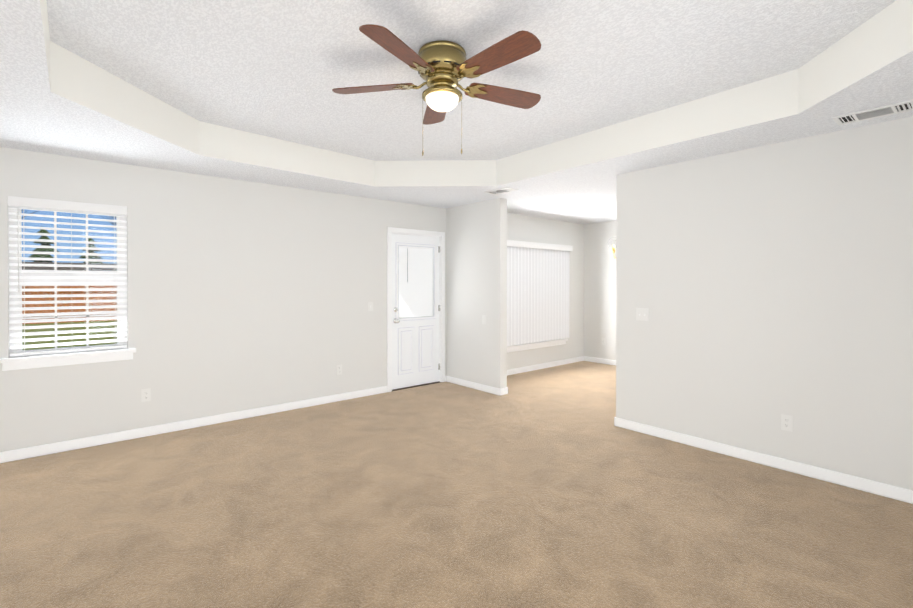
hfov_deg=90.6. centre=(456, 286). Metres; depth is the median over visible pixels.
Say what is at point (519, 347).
window sill
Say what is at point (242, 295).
wall
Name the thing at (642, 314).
light switch
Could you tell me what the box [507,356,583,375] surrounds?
baseboard
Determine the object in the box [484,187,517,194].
ceiling vent
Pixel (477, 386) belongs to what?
baseboard
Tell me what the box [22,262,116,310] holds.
neighbouring house
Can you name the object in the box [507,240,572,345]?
vertical blinds
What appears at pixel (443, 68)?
ceiling fan
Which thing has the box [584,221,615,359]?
wall
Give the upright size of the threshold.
0.012 m
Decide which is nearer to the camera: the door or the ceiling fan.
the ceiling fan
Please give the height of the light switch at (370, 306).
0.115 m
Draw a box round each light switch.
[368,302,372,310]
[482,315,485,323]
[636,308,648,320]
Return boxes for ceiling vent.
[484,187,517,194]
[832,100,912,124]
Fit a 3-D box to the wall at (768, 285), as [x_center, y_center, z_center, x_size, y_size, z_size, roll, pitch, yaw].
[2.668,0.149,3.178,0.120,2.440,3.290,0,1,-41]
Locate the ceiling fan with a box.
[332,24,540,155]
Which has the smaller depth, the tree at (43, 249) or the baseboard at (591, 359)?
the baseboard at (591, 359)
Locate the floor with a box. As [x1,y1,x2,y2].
[0,361,912,607]
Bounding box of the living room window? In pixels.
[8,206,127,357]
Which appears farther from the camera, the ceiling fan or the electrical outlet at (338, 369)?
the electrical outlet at (338, 369)
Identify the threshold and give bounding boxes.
[392,381,439,390]
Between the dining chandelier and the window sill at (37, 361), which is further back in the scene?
the dining chandelier
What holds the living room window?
in the wall at (242, 295)
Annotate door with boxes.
[392,233,439,389]
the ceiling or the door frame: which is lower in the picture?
the door frame
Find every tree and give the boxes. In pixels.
[29,226,58,261]
[79,235,101,262]
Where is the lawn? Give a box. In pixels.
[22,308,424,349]
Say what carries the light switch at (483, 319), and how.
attached to the wall at (476, 269)
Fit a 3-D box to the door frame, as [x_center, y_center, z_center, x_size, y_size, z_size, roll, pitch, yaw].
[-0.570,0.296,6.093,0.934,2.102,0.161,0,1,-41]
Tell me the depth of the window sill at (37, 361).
3.71 m
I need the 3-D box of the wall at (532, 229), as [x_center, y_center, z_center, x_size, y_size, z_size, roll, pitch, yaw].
[1.113,0.119,7.263,2.830,2.440,0.280,0,1,-41]
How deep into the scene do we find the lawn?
16.11 m
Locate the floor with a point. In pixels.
(552, 487)
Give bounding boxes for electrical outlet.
[141,388,150,401]
[336,364,341,374]
[781,414,792,431]
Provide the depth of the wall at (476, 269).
5.88 m
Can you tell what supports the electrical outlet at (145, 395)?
attached to the wall at (242, 295)
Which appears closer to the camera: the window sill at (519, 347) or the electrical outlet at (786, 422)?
the electrical outlet at (786, 422)
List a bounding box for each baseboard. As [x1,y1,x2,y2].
[0,386,387,462]
[445,376,503,395]
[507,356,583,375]
[584,356,615,365]
[614,417,912,503]
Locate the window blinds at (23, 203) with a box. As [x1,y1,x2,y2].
[8,196,126,355]
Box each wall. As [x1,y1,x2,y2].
[0,147,445,451]
[446,198,506,388]
[507,213,583,369]
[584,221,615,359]
[616,116,912,489]
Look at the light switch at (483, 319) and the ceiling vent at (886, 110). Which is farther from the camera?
the light switch at (483, 319)
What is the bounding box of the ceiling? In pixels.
[0,0,912,223]
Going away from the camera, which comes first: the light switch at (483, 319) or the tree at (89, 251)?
the light switch at (483, 319)
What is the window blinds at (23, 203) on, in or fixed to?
attached to the living room window
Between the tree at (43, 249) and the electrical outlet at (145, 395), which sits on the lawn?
the tree at (43, 249)
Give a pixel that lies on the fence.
(66, 298)
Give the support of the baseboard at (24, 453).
attached to the wall at (242, 295)
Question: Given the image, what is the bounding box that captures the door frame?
[387,227,444,391]
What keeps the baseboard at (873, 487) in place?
attached to the wall at (768, 285)
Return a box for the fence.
[22,286,116,323]
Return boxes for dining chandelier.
[608,237,615,258]
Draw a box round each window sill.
[0,348,135,370]
[507,338,567,352]

